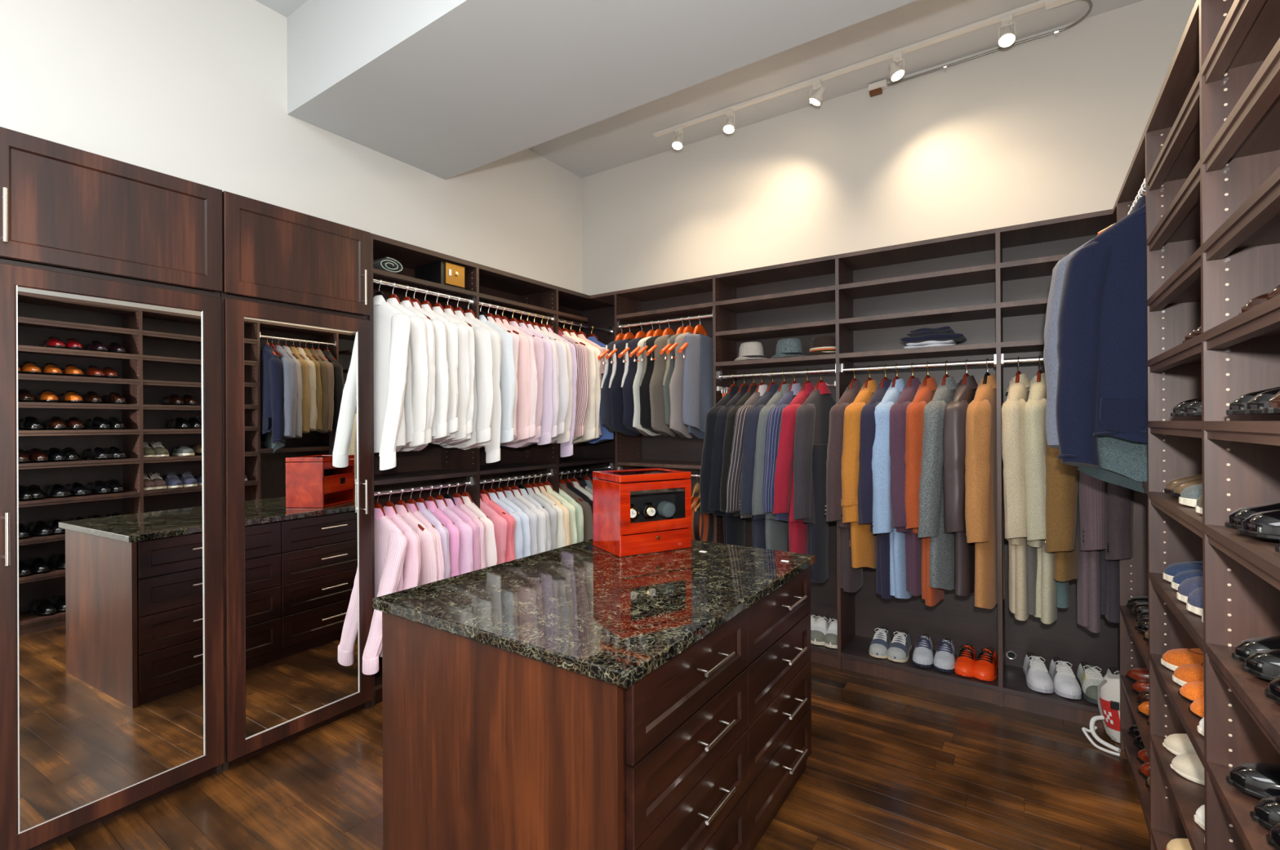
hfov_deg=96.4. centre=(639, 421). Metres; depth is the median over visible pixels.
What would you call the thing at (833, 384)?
rack
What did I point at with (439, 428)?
dress shirt
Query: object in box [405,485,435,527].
clothes hanger
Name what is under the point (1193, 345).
shelf
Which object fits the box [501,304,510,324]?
clothes hanger
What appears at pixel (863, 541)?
coat
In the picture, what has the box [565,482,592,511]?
dress shirt
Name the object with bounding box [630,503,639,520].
wristwatch
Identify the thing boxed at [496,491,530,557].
dress shirt
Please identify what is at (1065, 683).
sneaker
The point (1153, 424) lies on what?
shelf
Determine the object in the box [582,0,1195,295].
wall
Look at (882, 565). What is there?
trousers
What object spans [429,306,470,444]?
dress shirt
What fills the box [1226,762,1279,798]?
shoe
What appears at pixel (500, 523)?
dress shirt
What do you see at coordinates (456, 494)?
clothes hanger
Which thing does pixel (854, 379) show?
clothes hanger
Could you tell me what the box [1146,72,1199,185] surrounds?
shelf
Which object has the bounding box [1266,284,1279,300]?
shoe
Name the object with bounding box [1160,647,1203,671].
shoe
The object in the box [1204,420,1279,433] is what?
shelf
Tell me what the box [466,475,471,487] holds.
socket
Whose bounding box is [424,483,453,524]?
clothes hanger
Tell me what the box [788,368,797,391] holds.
clothes hanger
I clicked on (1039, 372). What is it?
clothes hanger
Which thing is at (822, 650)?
shelf
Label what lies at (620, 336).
clothes hanger
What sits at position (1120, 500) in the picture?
jacket
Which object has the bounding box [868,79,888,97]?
junction box
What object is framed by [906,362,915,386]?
clothes hanger
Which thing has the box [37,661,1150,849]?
floor
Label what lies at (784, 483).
jacket
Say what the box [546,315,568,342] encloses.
clothes hanger
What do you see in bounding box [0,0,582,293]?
wall
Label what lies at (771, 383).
clothes hanger
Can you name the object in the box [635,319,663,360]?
clothes hanger
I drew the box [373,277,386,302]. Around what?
clothes hanger
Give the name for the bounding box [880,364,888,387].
clothes hanger
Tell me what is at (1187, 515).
shelf
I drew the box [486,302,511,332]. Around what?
clothes hanger
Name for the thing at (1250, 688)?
shelf
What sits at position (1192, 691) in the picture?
shoe
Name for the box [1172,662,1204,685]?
shoe
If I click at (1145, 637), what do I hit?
shoe
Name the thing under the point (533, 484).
clothes hanger
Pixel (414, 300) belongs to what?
clothes hanger
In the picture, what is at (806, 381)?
clothes hanger
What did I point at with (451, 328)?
dress shirt
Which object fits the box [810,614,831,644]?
sneaker
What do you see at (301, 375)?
mirror
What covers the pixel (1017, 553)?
trousers
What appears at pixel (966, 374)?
clothes hanger
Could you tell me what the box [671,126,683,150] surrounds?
track spotlight
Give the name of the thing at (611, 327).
socket
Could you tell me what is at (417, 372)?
dress shirt
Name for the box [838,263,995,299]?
shelf
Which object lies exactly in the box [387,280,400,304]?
clothes hanger
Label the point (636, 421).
waistcoat
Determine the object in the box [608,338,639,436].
waistcoat
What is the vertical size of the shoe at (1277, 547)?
0.099 m
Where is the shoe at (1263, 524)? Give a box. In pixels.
[1238,509,1279,540]
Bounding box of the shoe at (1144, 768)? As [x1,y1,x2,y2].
[1138,762,1149,778]
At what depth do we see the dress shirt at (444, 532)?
2.96 m
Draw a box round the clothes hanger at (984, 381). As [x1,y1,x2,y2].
[982,358,990,383]
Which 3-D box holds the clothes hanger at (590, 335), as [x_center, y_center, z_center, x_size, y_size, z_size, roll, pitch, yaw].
[-0.362,-0.615,4.284,0.390,0.223,0.022,0,0,34]
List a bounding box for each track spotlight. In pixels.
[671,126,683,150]
[723,108,734,133]
[809,79,825,106]
[888,51,904,81]
[998,13,1016,47]
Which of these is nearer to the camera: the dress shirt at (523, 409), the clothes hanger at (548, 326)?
the dress shirt at (523, 409)
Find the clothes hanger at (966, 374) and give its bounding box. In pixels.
[961,359,969,384]
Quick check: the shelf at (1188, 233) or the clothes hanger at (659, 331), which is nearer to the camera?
the shelf at (1188, 233)
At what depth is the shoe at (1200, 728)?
1.34 m
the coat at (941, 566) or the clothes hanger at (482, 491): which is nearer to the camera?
the coat at (941, 566)
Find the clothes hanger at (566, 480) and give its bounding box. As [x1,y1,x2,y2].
[564,469,588,499]
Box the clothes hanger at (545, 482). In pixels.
[542,471,553,490]
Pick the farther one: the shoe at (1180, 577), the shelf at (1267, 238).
the shoe at (1180, 577)
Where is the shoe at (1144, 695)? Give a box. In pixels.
[1135,689,1149,703]
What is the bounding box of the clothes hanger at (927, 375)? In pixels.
[922,361,930,386]
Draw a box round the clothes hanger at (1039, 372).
[1036,355,1042,382]
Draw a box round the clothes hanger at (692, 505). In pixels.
[691,494,700,509]
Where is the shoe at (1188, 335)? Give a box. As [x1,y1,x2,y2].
[1182,327,1198,342]
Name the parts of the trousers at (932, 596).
trouser leg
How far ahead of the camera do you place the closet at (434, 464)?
3.44 m
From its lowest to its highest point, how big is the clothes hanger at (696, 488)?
0.223 m
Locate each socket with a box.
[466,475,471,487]
[467,296,474,306]
[546,467,552,477]
[548,314,555,322]
[606,462,611,470]
[608,325,613,334]
[617,320,622,330]
[717,369,722,380]
[840,362,844,374]
[994,352,995,366]
[1001,352,1004,366]
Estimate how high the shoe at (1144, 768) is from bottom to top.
0.099 m
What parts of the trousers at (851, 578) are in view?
trouser leg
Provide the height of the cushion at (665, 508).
0.066 m
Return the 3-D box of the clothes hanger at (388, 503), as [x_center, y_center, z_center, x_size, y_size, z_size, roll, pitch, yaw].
[-1.293,0.453,2.954,0.390,0.223,0.022,0,0,34]
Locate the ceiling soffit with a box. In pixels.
[286,0,916,179]
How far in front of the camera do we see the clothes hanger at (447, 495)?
3.24 m
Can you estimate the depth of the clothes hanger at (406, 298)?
2.99 m
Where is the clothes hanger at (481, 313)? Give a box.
[479,300,488,320]
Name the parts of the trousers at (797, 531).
trouser leg, trouser leg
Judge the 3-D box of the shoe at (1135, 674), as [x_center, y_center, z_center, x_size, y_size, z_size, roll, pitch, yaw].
[2.118,1.013,2.270,0.292,0.099,0.099,0,0,37]
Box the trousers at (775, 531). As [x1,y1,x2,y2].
[764,518,787,551]
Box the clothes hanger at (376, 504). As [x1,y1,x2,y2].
[373,488,385,515]
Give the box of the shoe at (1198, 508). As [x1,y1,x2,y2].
[1195,493,1202,513]
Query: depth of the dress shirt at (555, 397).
3.57 m
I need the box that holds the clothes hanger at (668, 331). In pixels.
[645,317,675,359]
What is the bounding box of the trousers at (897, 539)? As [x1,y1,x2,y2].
[888,527,912,598]
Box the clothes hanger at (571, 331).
[568,320,577,337]
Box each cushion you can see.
[640,503,648,516]
[657,500,675,517]
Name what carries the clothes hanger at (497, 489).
hanging from the closet at (434, 464)
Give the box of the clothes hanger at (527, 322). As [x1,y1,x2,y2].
[525,310,550,338]
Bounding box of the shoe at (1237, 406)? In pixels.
[1226,386,1279,414]
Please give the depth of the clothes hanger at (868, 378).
3.13 m
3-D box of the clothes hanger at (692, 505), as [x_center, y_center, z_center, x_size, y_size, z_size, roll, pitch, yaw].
[0.419,0.445,3.715,0.022,0.223,0.390,0,0,34]
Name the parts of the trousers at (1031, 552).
trouser leg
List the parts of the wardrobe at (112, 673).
handle, handle, mirror trim, door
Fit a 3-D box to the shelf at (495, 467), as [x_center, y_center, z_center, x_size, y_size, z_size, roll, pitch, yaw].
[-0.889,0.302,3.725,0.333,0.022,0.666,0,0,34]
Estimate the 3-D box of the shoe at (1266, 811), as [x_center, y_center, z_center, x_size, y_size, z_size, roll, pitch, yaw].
[1.241,0.684,0.971,0.292,0.099,0.099,0,0,30]
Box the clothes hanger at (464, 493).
[460,480,488,518]
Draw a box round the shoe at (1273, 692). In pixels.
[1264,674,1279,702]
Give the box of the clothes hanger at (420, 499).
[415,484,444,525]
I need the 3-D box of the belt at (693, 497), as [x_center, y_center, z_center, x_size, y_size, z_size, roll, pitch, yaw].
[0.333,0.654,3.677,0.045,0.346,0.205,0,0,34]
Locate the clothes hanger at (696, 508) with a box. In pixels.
[694,502,700,511]
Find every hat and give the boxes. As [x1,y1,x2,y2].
[733,341,766,360]
[771,337,804,358]
[804,334,835,355]
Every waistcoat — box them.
[600,339,622,432]
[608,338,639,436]
[621,337,642,433]
[632,336,662,435]
[639,335,661,434]
[648,334,676,436]
[662,333,682,432]
[669,332,693,438]
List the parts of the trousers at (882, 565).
trouser leg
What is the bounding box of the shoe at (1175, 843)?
[1164,838,1191,849]
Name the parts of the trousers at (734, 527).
trouser leg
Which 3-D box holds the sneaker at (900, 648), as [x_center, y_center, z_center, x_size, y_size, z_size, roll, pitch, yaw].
[1.446,1.228,3.176,0.106,0.121,0.290,0,0,36]
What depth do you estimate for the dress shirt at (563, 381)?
3.63 m
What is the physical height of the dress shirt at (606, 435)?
0.796 m
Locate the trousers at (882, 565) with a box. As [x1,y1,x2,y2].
[875,532,893,598]
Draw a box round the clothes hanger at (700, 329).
[678,313,707,357]
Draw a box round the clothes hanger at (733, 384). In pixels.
[727,373,736,393]
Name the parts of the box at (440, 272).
brass plate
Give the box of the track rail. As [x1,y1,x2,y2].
[653,0,1075,137]
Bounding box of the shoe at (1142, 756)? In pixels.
[1136,748,1149,763]
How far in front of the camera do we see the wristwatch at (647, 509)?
2.36 m
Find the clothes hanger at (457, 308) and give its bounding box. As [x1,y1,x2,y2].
[453,294,465,315]
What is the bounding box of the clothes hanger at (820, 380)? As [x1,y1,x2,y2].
[814,368,823,390]
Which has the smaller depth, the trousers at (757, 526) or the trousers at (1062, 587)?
the trousers at (1062, 587)
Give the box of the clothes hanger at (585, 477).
[582,466,592,484]
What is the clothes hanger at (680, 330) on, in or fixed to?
hanging from the closet at (991, 286)
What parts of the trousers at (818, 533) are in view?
trouser leg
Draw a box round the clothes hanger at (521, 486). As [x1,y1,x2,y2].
[517,474,543,507]
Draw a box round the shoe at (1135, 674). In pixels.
[1125,666,1148,681]
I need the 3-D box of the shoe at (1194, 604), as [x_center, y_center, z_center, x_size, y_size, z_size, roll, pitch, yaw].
[1.496,0.414,1.362,0.290,0.125,0.105,0,0,31]
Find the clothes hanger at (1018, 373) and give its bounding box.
[1015,356,1021,382]
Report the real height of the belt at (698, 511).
0.346 m
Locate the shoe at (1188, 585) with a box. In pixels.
[1176,576,1203,602]
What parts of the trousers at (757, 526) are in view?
trouser leg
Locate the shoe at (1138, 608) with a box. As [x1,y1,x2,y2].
[1130,602,1148,615]
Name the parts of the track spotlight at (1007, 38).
bulb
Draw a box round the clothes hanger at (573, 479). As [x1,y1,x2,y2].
[570,468,581,486]
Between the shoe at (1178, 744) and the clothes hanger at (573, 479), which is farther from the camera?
the clothes hanger at (573, 479)
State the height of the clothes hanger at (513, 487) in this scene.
0.223 m
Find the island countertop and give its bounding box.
[372,538,815,688]
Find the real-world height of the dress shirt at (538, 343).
0.797 m
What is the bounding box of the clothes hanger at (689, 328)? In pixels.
[666,315,697,358]
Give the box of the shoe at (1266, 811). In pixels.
[1249,795,1279,829]
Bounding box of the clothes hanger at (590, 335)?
[586,324,598,341]
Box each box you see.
[414,260,464,288]
[592,467,691,556]
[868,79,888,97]
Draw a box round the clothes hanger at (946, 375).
[941,360,949,385]
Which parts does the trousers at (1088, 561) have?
trouser leg, trouser leg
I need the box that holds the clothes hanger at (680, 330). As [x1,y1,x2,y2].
[659,315,684,359]
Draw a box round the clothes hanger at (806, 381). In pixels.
[801,368,810,391]
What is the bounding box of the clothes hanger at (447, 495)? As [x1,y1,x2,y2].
[443,481,471,519]
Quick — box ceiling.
[255,0,1143,177]
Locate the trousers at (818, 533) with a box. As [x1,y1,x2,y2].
[807,444,828,582]
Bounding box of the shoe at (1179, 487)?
[1170,477,1202,497]
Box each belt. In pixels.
[690,497,708,541]
[691,496,702,537]
[694,498,714,542]
[721,386,727,396]
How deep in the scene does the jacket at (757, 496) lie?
3.24 m
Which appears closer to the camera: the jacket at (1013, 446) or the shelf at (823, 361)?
the jacket at (1013, 446)
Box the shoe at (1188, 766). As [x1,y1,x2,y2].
[1169,753,1204,785]
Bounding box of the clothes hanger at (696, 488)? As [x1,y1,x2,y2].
[691,472,699,499]
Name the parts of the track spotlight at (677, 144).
bulb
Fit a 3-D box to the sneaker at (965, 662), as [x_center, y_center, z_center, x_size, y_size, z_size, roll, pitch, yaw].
[1.712,1.229,2.996,0.105,0.115,0.290,0,0,35]
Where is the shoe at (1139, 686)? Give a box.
[1131,679,1149,693]
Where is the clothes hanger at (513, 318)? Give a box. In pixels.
[508,306,534,336]
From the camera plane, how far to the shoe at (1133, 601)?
2.32 m
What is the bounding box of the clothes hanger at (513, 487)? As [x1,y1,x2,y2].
[511,474,522,495]
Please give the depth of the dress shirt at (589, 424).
3.89 m
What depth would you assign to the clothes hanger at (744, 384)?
3.55 m
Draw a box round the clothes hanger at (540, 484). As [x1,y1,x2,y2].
[537,471,562,504]
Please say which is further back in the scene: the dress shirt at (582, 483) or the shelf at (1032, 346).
the dress shirt at (582, 483)
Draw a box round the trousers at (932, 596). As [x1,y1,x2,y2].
[921,537,944,606]
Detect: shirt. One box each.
[362,507,408,675]
[373,294,411,470]
[382,506,421,590]
[386,297,429,448]
[395,504,438,586]
[399,300,435,451]
[405,502,444,580]
[413,302,448,440]
[416,502,450,578]
[421,303,458,442]
[425,500,459,577]
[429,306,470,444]
[435,499,472,574]
[439,308,475,445]
[440,310,493,448]
[444,498,480,571]
[453,497,486,568]
[457,312,501,462]
[461,495,497,567]
[479,315,515,447]
[480,493,515,562]
[480,497,506,564]
[487,316,519,435]
[488,492,523,559]
[494,317,531,439]
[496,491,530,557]
[500,319,537,444]
[500,320,544,448]
[503,489,537,555]
[511,488,546,553]
[519,322,552,445]
[519,488,551,551]
[526,487,557,550]
[527,324,559,437]
[533,324,568,435]
[533,326,573,444]
[533,486,565,548]
[538,485,570,546]
[544,484,577,544]
[547,327,577,457]
[558,329,589,437]
[559,483,592,541]
[559,488,583,542]
[563,331,595,440]
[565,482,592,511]
[569,332,601,444]
[572,481,592,500]
[577,333,604,435]
[578,480,592,494]
[585,480,592,488]
[586,336,613,443]
[1076,435,1147,493]
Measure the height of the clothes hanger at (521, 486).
0.223 m
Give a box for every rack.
[716,386,728,391]
[826,381,835,386]
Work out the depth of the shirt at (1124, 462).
1.94 m
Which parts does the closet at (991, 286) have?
hanging rod, hanging rod, hanging rod, panel, hanging rod, hanging rod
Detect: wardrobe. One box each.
[0,126,224,849]
[220,191,372,770]
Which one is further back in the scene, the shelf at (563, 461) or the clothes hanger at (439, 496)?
the shelf at (563, 461)
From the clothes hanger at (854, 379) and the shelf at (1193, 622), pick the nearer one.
the shelf at (1193, 622)
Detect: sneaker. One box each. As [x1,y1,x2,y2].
[810,612,819,633]
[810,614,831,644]
[823,618,837,648]
[868,626,891,657]
[887,629,911,662]
[911,633,933,667]
[933,637,955,672]
[954,642,977,677]
[973,646,998,680]
[1022,652,1053,693]
[1048,656,1081,698]
[1075,661,1102,704]
[1106,666,1119,675]
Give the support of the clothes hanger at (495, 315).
hanging from the closet at (434, 464)
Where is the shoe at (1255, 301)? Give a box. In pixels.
[1239,292,1269,314]
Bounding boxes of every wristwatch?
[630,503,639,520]
[640,502,657,519]
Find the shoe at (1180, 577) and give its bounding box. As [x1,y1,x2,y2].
[1171,568,1203,590]
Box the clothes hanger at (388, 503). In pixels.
[383,488,397,514]
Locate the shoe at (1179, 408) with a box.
[1170,396,1201,416]
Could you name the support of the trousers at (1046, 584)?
hanging from the jacket at (1035, 435)
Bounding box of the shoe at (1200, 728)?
[1196,716,1204,735]
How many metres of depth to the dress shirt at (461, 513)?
3.12 m
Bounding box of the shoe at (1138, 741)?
[1133,734,1145,748]
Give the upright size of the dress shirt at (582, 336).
0.774 m
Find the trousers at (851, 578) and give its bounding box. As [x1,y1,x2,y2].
[839,526,862,592]
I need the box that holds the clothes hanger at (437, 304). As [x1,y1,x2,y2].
[431,290,444,312]
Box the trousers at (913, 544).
[905,528,921,595]
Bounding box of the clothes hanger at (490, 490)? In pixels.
[486,476,514,512]
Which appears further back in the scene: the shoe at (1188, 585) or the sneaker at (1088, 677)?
the sneaker at (1088, 677)
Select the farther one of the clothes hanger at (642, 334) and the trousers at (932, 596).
the clothes hanger at (642, 334)
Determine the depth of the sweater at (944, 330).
2.97 m
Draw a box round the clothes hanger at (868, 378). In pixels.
[863,364,871,388]
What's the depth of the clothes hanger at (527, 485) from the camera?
3.76 m
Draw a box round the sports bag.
[1081,672,1120,755]
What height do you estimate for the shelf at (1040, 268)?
0.025 m
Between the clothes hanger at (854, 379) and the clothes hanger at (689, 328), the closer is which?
the clothes hanger at (854, 379)
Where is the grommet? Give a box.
[1006,650,1016,659]
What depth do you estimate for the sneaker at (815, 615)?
3.44 m
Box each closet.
[368,232,615,707]
[582,208,1119,728]
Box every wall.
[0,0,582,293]
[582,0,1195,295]
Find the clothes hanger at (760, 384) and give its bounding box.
[755,371,764,392]
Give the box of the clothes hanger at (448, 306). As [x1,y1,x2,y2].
[443,293,471,326]
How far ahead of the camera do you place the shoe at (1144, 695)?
2.14 m
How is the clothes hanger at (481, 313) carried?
hanging from the closet at (434, 464)
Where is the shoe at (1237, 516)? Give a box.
[1224,502,1279,529]
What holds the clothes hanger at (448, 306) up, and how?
hanging from the closet at (434, 464)
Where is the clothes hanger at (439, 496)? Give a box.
[434,482,447,506]
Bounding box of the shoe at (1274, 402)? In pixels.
[1264,391,1279,413]
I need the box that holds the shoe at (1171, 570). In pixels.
[1163,560,1203,582]
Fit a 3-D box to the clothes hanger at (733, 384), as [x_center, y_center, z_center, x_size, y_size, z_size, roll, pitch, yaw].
[0.594,-0.185,3.615,0.027,0.246,0.400,0,0,43]
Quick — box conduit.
[887,0,1092,86]
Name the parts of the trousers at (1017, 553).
trouser leg, trouser leg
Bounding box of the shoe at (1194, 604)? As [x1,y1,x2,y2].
[1186,586,1203,615]
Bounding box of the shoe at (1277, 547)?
[1275,545,1279,552]
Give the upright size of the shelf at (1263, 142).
0.019 m
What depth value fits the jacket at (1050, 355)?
2.06 m
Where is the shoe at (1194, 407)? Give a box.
[1182,398,1201,415]
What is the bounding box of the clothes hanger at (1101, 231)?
[1097,223,1114,235]
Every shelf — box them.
[373,268,476,302]
[373,468,477,484]
[374,656,382,690]
[479,293,556,319]
[480,462,557,475]
[558,311,587,324]
[559,457,615,466]
[616,302,712,323]
[617,459,701,468]
[715,285,835,313]
[715,319,835,341]
[715,353,835,369]
[810,643,837,655]
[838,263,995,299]
[839,302,995,330]
[839,342,995,362]
[840,635,998,690]
[1000,253,1069,280]
[1000,297,1048,317]
[1000,338,1044,353]
[1003,664,1099,713]
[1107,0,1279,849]
[1120,604,1148,667]
[1120,674,1149,758]
[1120,727,1150,829]
[1142,480,1147,489]
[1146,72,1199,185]
[1146,159,1200,245]
[1146,246,1200,306]
[1147,333,1201,366]
[1148,420,1201,429]
[1148,491,1202,531]
[1149,572,1203,647]
[1149,653,1204,764]
[1150,733,1204,849]
[1151,827,1185,849]
[1201,0,1279,75]
[1202,37,1279,164]
[1202,166,1279,253]
[1203,293,1279,341]
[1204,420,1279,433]
[1204,524,1279,580]
[1205,642,1279,746]
[1206,760,1275,849]
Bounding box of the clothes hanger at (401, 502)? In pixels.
[395,486,424,530]
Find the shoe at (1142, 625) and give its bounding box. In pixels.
[1134,617,1148,632]
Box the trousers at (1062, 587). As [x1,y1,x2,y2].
[1056,580,1069,608]
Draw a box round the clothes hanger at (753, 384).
[746,371,755,392]
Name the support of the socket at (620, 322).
attached to the closet at (991, 286)
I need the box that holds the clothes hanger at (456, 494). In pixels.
[452,480,479,519]
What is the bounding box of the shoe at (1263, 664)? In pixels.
[1242,648,1279,680]
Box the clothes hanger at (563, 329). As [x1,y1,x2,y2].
[561,318,586,345]
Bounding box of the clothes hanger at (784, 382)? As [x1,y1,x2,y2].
[777,369,786,391]
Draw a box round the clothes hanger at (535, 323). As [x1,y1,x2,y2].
[532,311,555,339]
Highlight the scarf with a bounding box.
[373,257,402,273]
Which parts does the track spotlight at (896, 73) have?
bulb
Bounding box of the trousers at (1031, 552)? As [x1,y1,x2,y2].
[1025,537,1037,614]
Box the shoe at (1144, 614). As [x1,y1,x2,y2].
[1135,610,1148,622]
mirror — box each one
[17,286,204,831]
[244,316,358,737]
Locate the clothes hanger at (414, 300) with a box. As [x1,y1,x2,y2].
[411,285,437,319]
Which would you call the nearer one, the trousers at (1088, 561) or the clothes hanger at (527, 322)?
the trousers at (1088, 561)
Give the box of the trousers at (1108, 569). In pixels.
[1098,549,1119,622]
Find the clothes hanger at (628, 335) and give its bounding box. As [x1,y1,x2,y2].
[605,322,635,363]
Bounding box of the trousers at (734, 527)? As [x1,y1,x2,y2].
[722,511,745,546]
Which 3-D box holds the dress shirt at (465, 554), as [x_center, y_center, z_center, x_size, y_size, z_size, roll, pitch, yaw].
[-1.109,0.798,3.199,0.538,0.727,0.079,0,0,33]
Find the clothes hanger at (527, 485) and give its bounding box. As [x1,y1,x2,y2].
[524,473,535,493]
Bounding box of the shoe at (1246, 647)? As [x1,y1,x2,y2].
[1231,635,1279,662]
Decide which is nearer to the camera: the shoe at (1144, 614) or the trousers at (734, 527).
the shoe at (1144, 614)
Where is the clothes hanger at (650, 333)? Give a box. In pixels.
[628,320,654,361]
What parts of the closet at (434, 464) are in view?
hanging rod, hanging rod, panel, panel, hanging rod, hanging rod, hanging rod, hanging rod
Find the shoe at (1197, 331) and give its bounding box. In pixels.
[1191,325,1200,338]
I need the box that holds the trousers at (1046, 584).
[1033,538,1057,623]
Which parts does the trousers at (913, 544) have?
trouser leg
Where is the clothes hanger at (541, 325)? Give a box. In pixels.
[539,313,549,332]
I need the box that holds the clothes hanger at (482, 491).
[480,478,505,514]
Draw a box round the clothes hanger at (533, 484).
[530,472,555,505]
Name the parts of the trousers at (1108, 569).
trouser leg, trouser leg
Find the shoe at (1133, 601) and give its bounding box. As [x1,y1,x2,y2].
[1126,595,1148,608]
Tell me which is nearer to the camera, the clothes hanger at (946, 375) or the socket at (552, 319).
the clothes hanger at (946, 375)
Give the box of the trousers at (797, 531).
[788,493,808,554]
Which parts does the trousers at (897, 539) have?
trouser leg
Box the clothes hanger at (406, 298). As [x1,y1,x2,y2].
[400,283,430,319]
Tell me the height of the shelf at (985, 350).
0.025 m
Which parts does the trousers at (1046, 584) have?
trouser leg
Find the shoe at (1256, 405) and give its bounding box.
[1243,388,1279,413]
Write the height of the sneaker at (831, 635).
0.127 m
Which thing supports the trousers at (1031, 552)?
hanging from the jacket at (1035, 435)
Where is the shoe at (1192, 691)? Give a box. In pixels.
[1177,680,1204,702]
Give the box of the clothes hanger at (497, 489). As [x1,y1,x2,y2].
[494,475,506,497]
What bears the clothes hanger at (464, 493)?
hanging from the closet at (434, 464)
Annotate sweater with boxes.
[900,333,966,343]
[903,340,957,348]
[906,325,955,337]
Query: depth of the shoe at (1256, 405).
1.05 m
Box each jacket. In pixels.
[699,385,739,515]
[708,385,749,516]
[720,384,758,516]
[725,384,767,518]
[739,383,778,519]
[751,383,790,520]
[762,382,801,521]
[772,382,814,523]
[793,382,835,524]
[825,380,862,528]
[857,378,892,530]
[871,378,905,533]
[889,377,920,533]
[904,377,937,533]
[1001,373,1030,545]
[1024,372,1046,546]
[1043,238,1093,448]
[1055,195,1146,467]
[1078,471,1107,551]
[1104,482,1133,559]
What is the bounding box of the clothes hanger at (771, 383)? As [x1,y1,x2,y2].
[766,370,775,391]
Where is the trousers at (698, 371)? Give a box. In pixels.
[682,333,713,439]
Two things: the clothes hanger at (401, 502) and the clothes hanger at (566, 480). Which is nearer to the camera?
the clothes hanger at (401, 502)
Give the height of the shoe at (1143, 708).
0.099 m
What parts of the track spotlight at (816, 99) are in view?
bulb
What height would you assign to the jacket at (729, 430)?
0.809 m
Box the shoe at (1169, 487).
[1164,473,1202,493]
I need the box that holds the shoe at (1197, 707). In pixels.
[1188,697,1204,718]
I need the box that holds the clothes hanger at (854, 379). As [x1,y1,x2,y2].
[848,365,857,388]
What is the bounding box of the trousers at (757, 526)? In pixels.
[751,517,765,548]
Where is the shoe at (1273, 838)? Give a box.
[1266,820,1279,849]
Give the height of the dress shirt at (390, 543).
0.737 m
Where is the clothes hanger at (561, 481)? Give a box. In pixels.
[559,470,582,502]
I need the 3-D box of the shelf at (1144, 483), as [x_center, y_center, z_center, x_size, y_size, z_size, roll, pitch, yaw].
[1.956,0.207,2.032,0.324,0.019,0.698,0,0,34]
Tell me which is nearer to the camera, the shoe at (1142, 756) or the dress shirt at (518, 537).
the shoe at (1142, 756)
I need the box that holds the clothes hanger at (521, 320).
[518,308,542,337]
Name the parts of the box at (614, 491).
lid, frame, drawer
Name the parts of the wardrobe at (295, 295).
door, mirror trim, handle, handle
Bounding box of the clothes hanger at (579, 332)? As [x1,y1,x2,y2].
[576,321,586,338]
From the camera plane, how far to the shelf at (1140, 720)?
2.09 m
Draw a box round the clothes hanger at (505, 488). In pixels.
[502,475,529,509]
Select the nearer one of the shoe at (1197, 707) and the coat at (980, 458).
the shoe at (1197, 707)
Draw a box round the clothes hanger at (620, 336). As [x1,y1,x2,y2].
[597,323,624,364]
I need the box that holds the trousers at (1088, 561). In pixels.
[1076,504,1100,632]
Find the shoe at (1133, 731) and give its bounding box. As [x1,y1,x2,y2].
[1127,724,1140,737]
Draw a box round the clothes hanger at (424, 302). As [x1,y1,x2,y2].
[420,288,433,310]
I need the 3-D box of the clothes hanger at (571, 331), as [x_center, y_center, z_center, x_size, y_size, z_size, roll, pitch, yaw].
[-0.493,-0.615,4.090,0.390,0.223,0.022,0,0,34]
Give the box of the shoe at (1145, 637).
[1142,629,1148,641]
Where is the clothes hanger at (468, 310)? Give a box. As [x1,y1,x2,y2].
[464,297,475,318]
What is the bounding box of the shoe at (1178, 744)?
[1162,733,1196,755]
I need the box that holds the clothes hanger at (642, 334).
[617,320,646,362]
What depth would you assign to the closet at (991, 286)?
3.21 m
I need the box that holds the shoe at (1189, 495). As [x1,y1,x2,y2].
[1178,483,1202,506]
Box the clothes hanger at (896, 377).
[891,363,899,387]
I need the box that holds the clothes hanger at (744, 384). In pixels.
[737,372,747,392]
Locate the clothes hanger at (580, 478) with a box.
[576,467,586,485]
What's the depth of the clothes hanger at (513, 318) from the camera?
3.61 m
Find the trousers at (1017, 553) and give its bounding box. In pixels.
[1008,541,1029,620]
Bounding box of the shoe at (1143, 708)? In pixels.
[1136,700,1149,717]
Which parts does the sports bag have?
red panel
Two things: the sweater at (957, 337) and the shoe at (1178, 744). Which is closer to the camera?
the shoe at (1178, 744)
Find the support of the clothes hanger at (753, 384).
hanging from the closet at (991, 286)
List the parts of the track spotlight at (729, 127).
bulb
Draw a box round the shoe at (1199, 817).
[1193,804,1204,830]
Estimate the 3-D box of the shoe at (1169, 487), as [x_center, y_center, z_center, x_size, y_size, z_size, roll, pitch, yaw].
[1.668,0.173,1.606,0.292,0.095,0.107,0,0,36]
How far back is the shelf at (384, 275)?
3.17 m
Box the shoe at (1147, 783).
[1145,776,1149,788]
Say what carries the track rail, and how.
attached to the ceiling
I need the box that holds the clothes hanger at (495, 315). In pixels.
[493,303,519,334]
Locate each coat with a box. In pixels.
[840,379,878,568]
[917,376,957,590]
[942,375,977,595]
[964,374,1004,608]
[1044,441,1079,581]

